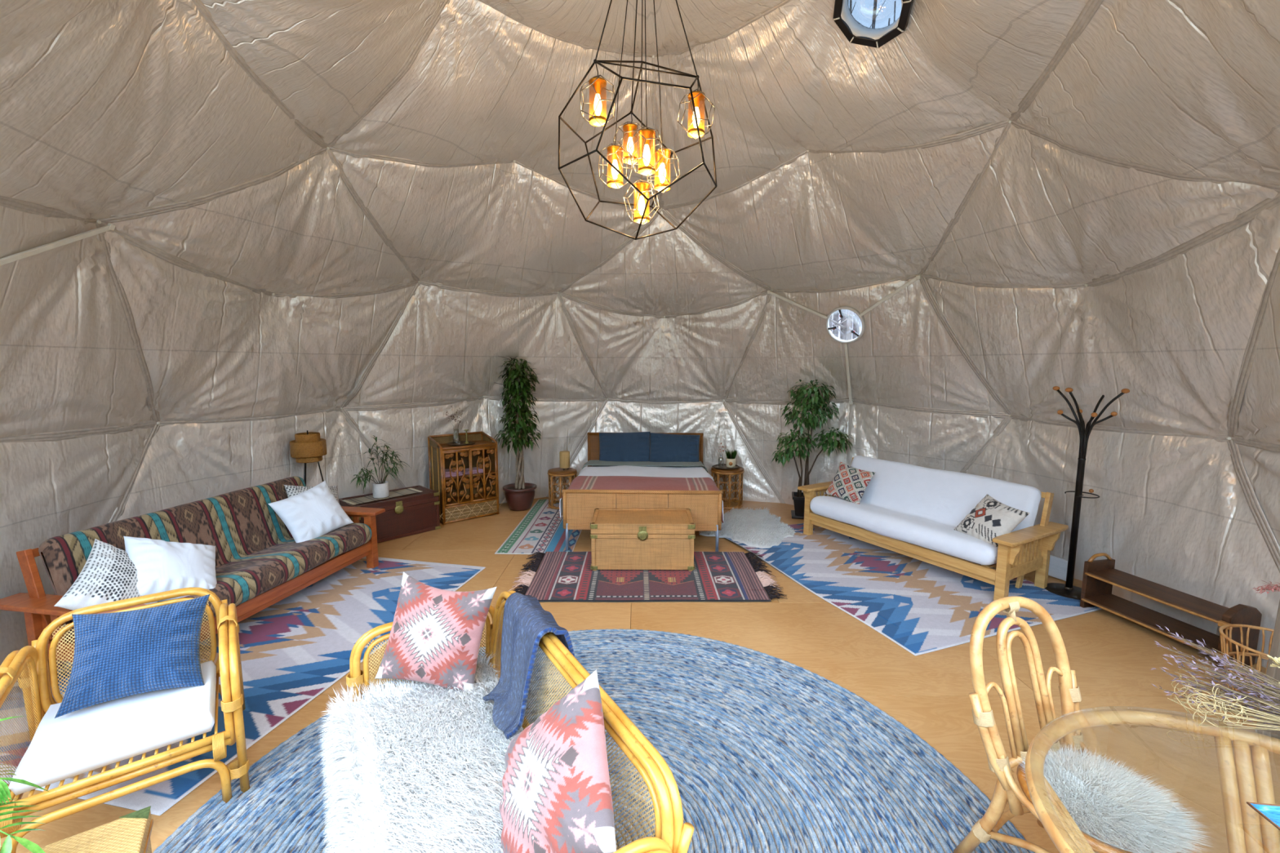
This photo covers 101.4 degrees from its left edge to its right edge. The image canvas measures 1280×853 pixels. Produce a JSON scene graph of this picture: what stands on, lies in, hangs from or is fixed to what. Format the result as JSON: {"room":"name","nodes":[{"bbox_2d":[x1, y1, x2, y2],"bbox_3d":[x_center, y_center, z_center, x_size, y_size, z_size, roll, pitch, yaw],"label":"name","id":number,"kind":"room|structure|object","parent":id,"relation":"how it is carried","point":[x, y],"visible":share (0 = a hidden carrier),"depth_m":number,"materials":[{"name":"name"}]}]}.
{"room":"tent interior","nodes":[
{"label":"tent interior","id":0,"kind":"room"},
{"bbox_2d":[0,124,1279,668],"bbox_3d":[-0.024,-0.437,4.130,8.416,3.832,7.306,0,7,0],"label":"wall","id":1,"kind":"structure","parent":0,"point":[163,361],"depth_m":4.63,"materials":[{"name":"beige fabric"}]},
{"bbox_2d":[0,222,115,266],"bbox_3d":[-3.734,-0.564,2.752,0.670,1.442,1.765,-1,7,-12],"label":"pole","id":2,"kind":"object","parent":1,"relation":"in","point":[4,260],"depth_m":3.23,"materials":[{"name":"white plastic"}]},
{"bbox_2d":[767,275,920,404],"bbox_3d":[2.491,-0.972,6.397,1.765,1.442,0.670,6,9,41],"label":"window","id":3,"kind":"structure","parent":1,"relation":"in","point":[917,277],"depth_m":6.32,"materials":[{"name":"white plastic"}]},
{"bbox_2d":[0,0,1279,293],"bbox_3d":[-0.046,-2.347,3.312,7.262,2.124,7.127,0,7,0],"label":"ceiling","id":4,"kind":"structure","parent":0,"point":[839,162],"depth_m":4.01,"materials":[{"name":"beige fabric"}]},
{"bbox_2d":[558,0,717,239],"bbox_3d":[-0.006,-2.357,3.372,1.040,2.238,1.032,0,7,0],"label":"chandelier","id":5,"kind":"object","parent":4,"relation":"hanging from","point":[597,83],"visible":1,"depth_m":3.34,"materials":[{"name":"black metal"}]},
{"bbox_2d":[832,0,913,48],"bbox_3d":[1.643,-2.989,3.707,0.470,0.376,0.543,-3,7,-26],"label":"window","id":6,"kind":"structure","parent":4,"relation":"attached to","point":[869,23],"depth_m":3.86,"materials":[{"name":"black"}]},
{"bbox_2d":[0,497,1279,852],"bbox_3d":[-0.031,1.533,3.824,8.840,0.050,8.840,0,7,0],"label":"floor","id":7,"kind":"structure","parent":0,"point":[1112,656],"depth_m":3.38,"materials":[{"name":"brown wood"}]},
{"bbox_2d":[26,805,153,852],"bbox_3d":[-1.843,1.579,1.514,0.615,0.384,0.476,-5,8,-36],"label":"side table","id":8,"kind":"object","parent":7,"relation":"on","point":[131,833],"visible":1,"depth_m":1.74,"materials":[{"name":"beige wicker"}]},
{"bbox_2d":[0,715,50,852],"bbox_3d":[-2.044,1.189,1.419,0.692,0.436,0.622,-3,7,-25],"label":"potted palm","id":9,"kind":"object","parent":8,"relation":"on","point":[6,847],"visible":1,"depth_m":1.55,"materials":[{"name":"plant"}]},
{"bbox_2d":[0,555,485,816],"bbox_3d":[-2.718,1.490,3.857,1.929,0.011,2.893,2,7,12],"label":"area rug","id":10,"kind":"object","parent":7,"relation":"on","point":[294,649],"visible":0.51,"depth_m":3.55,"materials":[{"name":"fabric"}]},
{"bbox_2d":[0,587,249,852],"bbox_3d":[-2.316,1.282,2.391,0.804,0.774,0.813,-5,8,-38],"label":"armchair","id":11,"kind":"object","parent":10,"relation":"on","point":[29,664],"visible":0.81,"depth_m":2.32,"materials":[{"name":"wicker"}]},
{"bbox_2d":[8,660,216,795],"bbox_3d":[-2.288,1.300,2.349,0.600,0.094,0.560,-5,8,-38],"label":"seat cushion","id":12,"kind":"object","parent":11,"relation":"on","point":[78,742],"visible":0.88,"depth_m":2.22,"materials":[{"name":"white fabric"}]},
{"bbox_2d":[54,594,209,718],"bbox_3d":[-2.358,1.056,2.469,0.503,0.376,0.289,-4,8,-30],"label":"throw pillow","id":13,"kind":"object","parent":12,"relation":"on","point":[123,654],"visible":1,"depth_m":2.40,"materials":[{"name":"blue fabric"}]},
{"bbox_2d":[0,475,385,679],"bbox_3d":[-3.123,1.024,4.064,0.960,0.905,2.250,1,7,10],"label":"futon sofa","id":14,"kind":"object","parent":10,"relation":"on","point":[260,564],"visible":0.6,"depth_m":3.93,"materials":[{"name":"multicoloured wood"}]},
{"bbox_2d":[53,538,157,610],"bbox_3d":[-3.097,0.952,3.131,0.315,0.535,0.601,-3,7,-23],"label":"throw pillow","id":15,"kind":"object","parent":14,"relation":"on","point":[108,575],"visible":0.56,"depth_m":3.02,"materials":[{"name":"white fabric"}]},
{"bbox_2d":[123,536,217,601],"bbox_3d":[-3.006,0.933,3.377,0.340,0.520,0.617,3,7,26],"label":"throw pillow","id":16,"kind":"object","parent":14,"relation":"on","point":[161,566],"visible":0.72,"depth_m":3.29,"materials":[{"name":"white fabric"}]},
{"bbox_2d":[267,480,353,542],"bbox_3d":[-2.868,0.766,4.601,0.298,0.489,0.576,3,7,22],"label":"throw pillow","id":17,"kind":"object","parent":14,"relation":"on","point":[313,513],"visible":0.98,"depth_m":4.52,"materials":[{"name":"white fabric"}]},
{"bbox_2d":[284,484,339,503],"bbox_3d":[-2.982,0.725,4.821,0.262,0.436,0.540,4,8,32],"label":"throw pillow","id":18,"kind":"object","parent":14,"relation":"on","point":[291,491],"visible":0.2,"depth_m":4.73,"materials":[{"name":"white fabric"}]},
{"bbox_2d":[289,430,326,484],"bbox_3d":[-3.486,0.669,5.535,0.392,1.256,0.388,0,7,0],"label":"floor lamp","id":19,"kind":"object","parent":7,"relation":"on","point":[307,447],"visible":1,"depth_m":5.41,"materials":[{"name":"brown wood"}]},
{"bbox_2d":[338,485,440,542],"bbox_3d":[-2.882,1.013,6.052,0.531,0.446,0.947,6,9,42],"label":"chest","id":20,"kind":"object","parent":7,"relation":"on","point":[406,515],"visible":0.52,"depth_m":5.95,"materials":[{"name":"brown wood"}]},
{"bbox_2d":[342,488,422,505],"bbox_3d":[-2.924,0.792,5.984,0.287,0.005,0.794,6,9,39],"label":"table runner","id":21,"kind":"object","parent":20,"relation":"on","point":[409,491],"visible":0.88,"depth_m":5.92,"materials":[{"name":"beige fabric"}]},
{"bbox_2d":[351,435,408,498],"bbox_3d":[-2.932,0.453,5.836,0.352,0.702,0.738,4,8,31],"label":"potted plant","id":22,"kind":"object","parent":21,"relation":"on","point":[380,489],"visible":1,"depth_m":5.87,"materials":[{"name":"green plant"}]},
{"bbox_2d":[427,431,504,524],"bbox_3d":[-2.406,0.648,6.603,1.305,1.055,0.465,-5,9,-40],"label":"base cabinet","id":23,"kind":"object","parent":7,"relation":"on","point":[463,497],"visible":0.99,"depth_m":6.64,"materials":[{"name":"wood"}]},
{"bbox_2d":[444,473,462,477],"bbox_3d":[-2.385,0.605,6.605,0.240,0.022,0.200,-5,9,-40],"label":"folded cloth","id":24,"kind":"object","parent":23,"relation":"on","point":[460,474],"visible":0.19,"depth_m":6.53,"materials":[{"name":"purple fabric"}]},
{"bbox_2d":[444,471,462,475],"bbox_3d":[-2.385,0.582,6.602,0.220,0.022,0.200,-5,9,-40],"label":"folded cloth","id":25,"kind":"object","parent":24,"relation":"on","point":[460,473],"visible":0.4,"depth_m":6.52,"materials":[{"name":"purple fabric"}]},
{"bbox_2d":[444,468,461,473],"bbox_3d":[-2.385,0.558,6.599,0.200,0.022,0.200,-5,9,-40],"label":"folded cloth","id":26,"kind":"object","parent":25,"relation":"on","point":[446,471],"visible":0.44,"depth_m":6.54,"materials":[{"name":"purple fabric"}]},
{"bbox_2d":[447,440,475,445],"bbox_3d":[-2.270,0.217,6.658,0.344,0.016,0.344,-5,9,-40],"label":"round tray","id":27,"kind":"object","parent":23,"relation":"on","point":[453,443],"visible":0.97,"depth_m":6.67,"materials":[{"name":"grey metal"}]},
{"bbox_2d":[445,405,462,441],"bbox_3d":[-2.337,-0.022,6.598,0.252,0.486,0.144,-5,9,-40],"label":"glass vase","id":28,"kind":"object","parent":27,"relation":"on","point":[455,428],"visible":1,"depth_m":6.60,"materials":[{"name":"white"}]},
{"bbox_2d":[463,429,470,444],"bbox_3d":[-2.205,0.126,6.663,0.090,0.179,0.090,-5,9,-40],"label":"candlestick","id":29,"kind":"object","parent":27,"relation":"on","point":[465,430],"visible":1,"depth_m":6.65,"materials":[{"name":"gold metal"}]},
{"bbox_2d":[444,467,495,479],"bbox_3d":[-2.261,0.610,6.738,0.695,0.014,0.380,-5,9,-40],"label":"shelf","id":30,"kind":"object","parent":23,"relation":"attached to","point":[486,469],"depth_m":6.72,"materials":[{"name":"brown wood"}]},
{"bbox_2d":[445,492,495,506],"bbox_3d":[-2.262,0.948,6.778,0.695,0.014,0.380,-5,9,-40],"label":"shelf","id":31,"kind":"object","parent":23,"relation":"attached to","point":[491,500],"depth_m":6.76,"materials":[{"name":"brown wood"}]},
{"bbox_2d":[461,471,483,475],"bbox_3d":[-2.172,0.584,6.785,0.240,0.022,0.200,-5,9,-40],"label":"folded cloth","id":32,"kind":"object","parent":23,"relation":"on","point":[466,473],"visible":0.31,"depth_m":6.71,"materials":[{"name":"purple fabric"}]},
{"bbox_2d":[462,466,483,472],"bbox_3d":[-2.172,0.561,6.783,0.220,0.022,0.200,-5,9,-40],"label":"folded cloth","id":33,"kind":"object","parent":32,"relation":"on","point":[474,469],"visible":0.52,"depth_m":6.74,"materials":[{"name":"purple fabric"}]},
{"bbox_2d":[493,355,541,511],"bbox_3d":[-1.626,0.094,7.014,0.624,2.056,0.618,0,7,0],"label":"potted ficus","id":34,"kind":"object","parent":7,"relation":"on","point":[519,495],"visible":1,"depth_m":6.93,"materials":[{"name":"plant"}]},
{"bbox_2d":[502,482,536,511],"bbox_3d":[-1.630,0.962,7.121,0.450,0.308,0.450,0,7,0],"label":"pot","id":35,"kind":"object","parent":34,"relation":"attached to","point":[518,497],"depth_m":6.98,"materials":[{"name":"red ceramic"}]},
{"bbox_2d":[494,499,582,554],"bbox_3d":[-1.088,1.188,6.511,0.808,0.007,2.234,0,7,1],"label":"runner rug","id":36,"kind":"object","parent":7,"relation":"on","point":[541,530],"visible":0.61,"depth_m":6.03,"materials":[{"name":"fabric"}]},
{"bbox_2d":[547,467,577,509],"bbox_3d":[-1.064,0.850,7.208,0.406,0.509,0.406,0,7,0],"label":"bedside table","id":37,"kind":"object","parent":36,"relation":"on","point":[553,473],"visible":0.57,"depth_m":7.08,"materials":[{"name":"beige wicker"}]},
{"bbox_2d":[559,450,569,470],"bbox_3d":[-1.028,0.467,7.163,0.140,0.250,0.140,0,7,0],"label":"table lamp","id":38,"kind":"object","parent":37,"relation":"on","point":[564,455],"visible":1,"depth_m":7.11,"materials":[{"name":"wicker"}]},
{"bbox_2d":[152,628,1034,852],"bbox_3d":[-0.176,1.697,2.112,3.531,0.014,3.531,-6,9,-45],"label":"round rug","id":39,"kind":"object","parent":7,"relation":"on","point":[716,712],"visible":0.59,"depth_m":2.52,"materials":[{"name":"fabric"}]},
{"bbox_2d":[346,590,694,852],"bbox_3d":[-0.628,1.322,1.978,0.813,0.774,1.754,-4,8,-31],"label":"loveseat","id":40,"kind":"object","parent":39,"relation":"on","point":[671,836],"visible":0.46,"depth_m":1.70,"materials":[{"name":"wicker"}]},
{"bbox_2d":[317,653,524,852],"bbox_3d":[-0.729,1.415,1.950,0.850,0.360,1.726,-4,8,-31],"label":"sheepskin","id":41,"kind":"object","parent":40,"relation":"on","point":[420,767],"visible":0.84,"depth_m":1.98,"materials":[{"name":"white fur"}]},
{"bbox_2d":[374,571,497,695],"bbox_3d":[-0.986,0.997,2.532,0.540,0.501,0.255,1,7,9],"label":"throw pillow","id":42,"kind":"object","parent":41,"relation":"on","point":[435,637],"visible":0.99,"depth_m":2.47,"materials":[{"name":"fabric"}]},
{"bbox_2d":[499,669,616,852],"bbox_3d":[-0.273,1.123,1.636,0.332,0.595,0.630,-1,7,-10],"label":"throw pillow","id":43,"kind":"object","parent":41,"relation":"on","point":[557,797],"visible":1,"depth_m":1.54,"materials":[{"name":"fabric"}]},
{"bbox_2d":[482,591,575,739],"bbox_3d":[-0.498,1.041,2.372,0.397,0.432,0.528,-4,8,-31],"label":"knitted throw","id":44,"kind":"object","parent":40,"relation":"on","point":[525,621],"visible":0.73,"depth_m":2.27,"materials":[{"name":"blue fabric"}]},
{"bbox_2d":[953,595,1201,852],"bbox_3d":[1.571,1.228,1.877,0.556,1.026,0.650,-2,7,-18],"label":"rattan chair","id":45,"kind":"object","parent":39,"relation":"on","point":[986,828],"visible":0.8,"depth_m":2.02,"materials":[{"name":"wicker"}]},
{"bbox_2d":[1018,742,1217,852],"bbox_3d":[1.613,1.273,1.808,0.519,0.071,0.509,7,9,44],"label":"pad","id":46,"kind":"object","parent":45,"relation":"on","point":[1111,806],"visible":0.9,"depth_m":1.75,"materials":[{"name":"white fur"}]},
{"bbox_2d":[562,432,722,551],"bbox_3d":[0.047,0.700,6.460,1.652,0.996,2.092,0,7,1],"label":"bed","id":47,"kind":"object","parent":7,"relation":"on","point":[579,506],"visible":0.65,"depth_m":5.44,"materials":[{"name":"brown wood"}]},
{"bbox_2d":[599,431,650,462],"bbox_3d":[-0.211,0.301,7.270,0.718,0.449,0.244,0,7,-3],"label":"bed pillow","id":48,"kind":"object","parent":47,"relation":"on","point":[614,446],"visible":0.91,"depth_m":7.21,"materials":[{"name":"blue fabric"}]},
{"bbox_2d":[560,465,724,520],"bbox_3d":[0.044,0.742,6.263,1.762,0.304,1.592,0,7,1],"label":"duvet","id":49,"kind":"object","parent":47,"relation":"on","point":[612,470],"visible":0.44,"depth_m":6.56,"materials":[{"name":"white fabric"}]},
{"bbox_2d":[560,475,723,523],"bbox_3d":[0.042,0.793,5.813,1.714,0.352,0.738,0,7,1],"label":"blanket","id":50,"kind":"object","parent":49,"relation":"on","point":[580,482],"visible":0.78,"depth_m":5.78,"materials":[{"name":"red fabric"}]},
{"bbox_2d":[582,459,707,472],"bbox_3d":[0.063,0.537,7.100,1.676,0.106,0.361,0,7,1],"label":"sheet","id":51,"kind":"object","parent":49,"relation":"on","point":[598,462],"visible":0.96,"depth_m":7.03,"materials":[{"name":"grey fabric"}]},
{"bbox_2d":[648,432,699,462],"bbox_3d":[0.479,0.315,7.254,0.711,0.442,0.242,0,7,2],"label":"bed pillow","id":52,"kind":"object","parent":47,"relation":"on","point":[664,447],"visible":0.97,"depth_m":7.19,"materials":[{"name":"blue fabric"}]},
{"bbox_2d":[508,551,787,601],"bbox_3d":[0.055,1.357,4.887,2.398,0.035,1.176,0,7,0],"label":"rug","id":53,"kind":"object","parent":7,"relation":"on","point":[560,576],"visible":0.74,"depth_m":4.69,"materials":[{"name":"multicoloured fabric"}]},
{"bbox_2d":[590,508,695,571],"bbox_3d":[0.025,1.105,5.144,0.977,0.466,0.572,0,7,0],"label":"chest","id":54,"kind":"object","parent":53,"relation":"on","point":[622,539],"visible":1,"depth_m":4.90,"materials":[{"name":"beige wicker"}]},
{"bbox_2d":[711,466,744,510],"bbox_3d":[1.211,0.840,7.287,0.460,0.534,0.460,0,7,0],"label":"bedside table","id":55,"kind":"object","parent":7,"relation":"on","point":[740,470],"visible":0.71,"depth_m":7.13,"materials":[{"name":"beige wicker"}]},
{"bbox_2d":[711,463,739,469],"bbox_3d":[1.186,0.560,7.234,0.360,0.030,0.304,-1,7,-11],"label":"serving tray","id":56,"kind":"object","parent":55,"relation":"on","point":[723,466],"visible":0.8,"depth_m":7.20,"materials":[{"name":"grey metal"}]},
{"bbox_2d":[712,438,727,464],"bbox_3d":[1.094,0.358,7.216,0.262,0.394,0.117,0,7,0],"label":"bottle vase","id":57,"kind":"object","parent":56,"relation":"on","point":[722,446],"visible":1,"depth_m":7.21,"materials":[{"name":"clear glass"}]},
{"bbox_2d":[724,448,737,467],"bbox_3d":[1.254,0.432,7.190,0.175,0.253,0.178,0,7,0],"label":"potted plant","id":58,"kind":"object","parent":56,"relation":"on","point":[730,461],"visible":1,"depth_m":7.15,"materials":[{"name":"beige ceramic"}]},
{"bbox_2d":[771,379,853,519],"bbox_3d":[2.188,0.294,6.682,0.995,1.753,0.656,2,7,14],"label":"potted ficus","id":59,"kind":"object","parent":7,"relation":"on","point":[815,402],"visible":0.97,"depth_m":6.59,"materials":[{"name":"plant"}]},
{"bbox_2d":[791,491,804,515],"bbox_3d":[2.120,1.011,6.783,0.296,0.255,0.296,2,7,14],"label":"pot","id":60,"kind":"object","parent":59,"relation":"attached to","point":[798,498],"depth_m":6.69,"materials":[{"name":"black ceramic"}]},
{"bbox_2d":[724,523,1101,656],"bbox_3d":[2.313,1.342,5.147,2.020,0.032,2.748,-2,7,-20],"label":"area rug","id":61,"kind":"object","parent":7,"relation":"on","point":[922,607],"visible":0.59,"depth_m":4.55,"materials":[{"name":"fabric"}]},
{"bbox_2d":[698,506,795,548],"bbox_3d":[1.408,1.185,6.363,1.004,0.048,1.534,3,7,27],"label":"rug","id":62,"kind":"object","parent":61,"relation":"on","point":[758,528],"visible":0.94,"depth_m":6.17,"materials":[{"name":"white fur"}]},
{"bbox_2d":[797,455,1068,600],"bbox_3d":[2.777,0.893,5.312,0.966,0.906,2.252,-4,8,-30],"label":"futon sofa","id":63,"kind":"object","parent":61,"relation":"on","point":[913,511],"visible":0.87,"depth_m":4.99,"materials":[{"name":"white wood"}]},
{"bbox_2d":[824,462,875,504],"bbox_3d":[2.343,0.637,5.867,0.264,0.421,0.464,-4,8,-35],"label":"throw pillow","id":64,"kind":"object","parent":63,"relation":"on","point":[849,483],"visible":1,"depth_m":5.80,"materials":[{"name":"fabric"}]},
{"bbox_2d":[954,493,1030,546],"bbox_3d":[3.035,0.827,4.549,0.300,0.382,0.492,0,7,-5],"label":"throw pillow","id":65,"kind":"object","parent":63,"relation":"on","point":[990,518],"visible":0.91,"depth_m":4.47,"materials":[{"name":"beige fabric"}]},
{"bbox_2d":[1048,555,1067,581],"bbox_3d":[3.834,1.298,4.800,0.061,0.190,0.200,-3,7,-22],"label":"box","id":66,"kind":"object","parent":7,"relation":"on","point":[1058,566],"visible":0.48,"depth_m":4.78,"materials":[{"name":"white plastic"}]},
{"bbox_2d":[1044,386,1129,599],"bbox_3d":[3.706,0.554,4.429,0.405,1.768,0.404,3,7,25],"label":"coat rack","id":67,"kind":"object","parent":7,"relation":"on","point":[1068,590],"visible":0.96,"depth_m":4.42,"materials":[{"name":"black metal"}]},
{"bbox_2d":[1024,710,1279,852],"bbox_3d":[1.684,1.436,1.285,1.245,0.764,1.245,-1,7,-7],"label":"glass table","id":68,"kind":"object","parent":7,"relation":"on","point":[1244,777],"visible":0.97,"depth_m":1.68,"materials":[{"name":"wicker"}]},
{"bbox_2d":[1150,624,1279,730],"bbox_3d":[2.117,0.879,1.766,0.632,0.258,0.368,3,7,21],"label":"bouquet","id":69,"kind":"object","parent":68,"relation":"on","point":[1268,713],"visible":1,"depth_m":1.76,"materials":[{"name":"plant"}]},
{"bbox_2d":[1246,801,1279,830],"bbox_3d":[1.745,1.038,1.264,0.264,0.027,0.264,1,7,7],"label":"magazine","id":70,"kind":"object","parent":68,"relation":"on","point":[1270,812],"visible":1,"depth_m":1.39,"materials":[{"name":"blue paper"}]},
{"bbox_2d":[1080,552,1262,669],"bbox_3d":[3.785,1.293,3.806,0.310,0.451,0.917,-1,7,-12],"label":"shelf","id":71,"kind":"object","parent":7,"relation":"on","point":[1100,576],"visible":0.85,"depth_m":3.78,"materials":[{"name":"brown wood"}]},
{"bbox_2d":[1218,624,1274,714],"bbox_3d":[3.569,1.361,2.937,0.464,0.502,0.464,0,7,0],"label":"wicker basket","id":72,"kind":"object","parent":7,"relation":"on","point":[1224,646],"visible":0.49,"depth_m":3.09,"materials":[{"name":"wicker"}]},
{"bbox_2d":[1254,600,1279,738],"bbox_3d":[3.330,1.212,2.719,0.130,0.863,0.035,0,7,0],"label":"vase","id":73,"kind":"object","parent":7,"relation":"on","point":[1273,672],"visible":0.37,"depth_m":2.72,"materials":[{"name":"clear glass"}]},
{"bbox_2d":[1253,580,1279,594],"bbox_3d":[3.262,0.829,2.698,0.201,0.075,0.091,0,7,0],"label":"sprig","id":74,"kind":"object","parent":73,"relation":"attached to","point":[1267,587],"visible":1,"depth_m":2.70,"materials":[{"name":"pink plant"}]},
{"label":"outside","id":75,"kind":"structure","parent":0,"visible":0},
{"bbox_2d":[831,311,858,339],"bbox_3d":[-0.015,-4.799,3.087,140.000,13.300,140.000,0,7,0],"label":"hills","id":76,"kind":"structure","parent":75,"point":[839,322],"depth_m":27.19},
{"bbox_2d":[828,309,862,340],"bbox_3d":[6.585,-10.761,22.299,21.355,21.379,28.983,5,8,39],"label":"forest","id":77,"kind":"object","parent":76,"relation":"on","point":[845,331],"visible":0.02,"depth_m":16.81,"materials":[{"name":"grey plant"}]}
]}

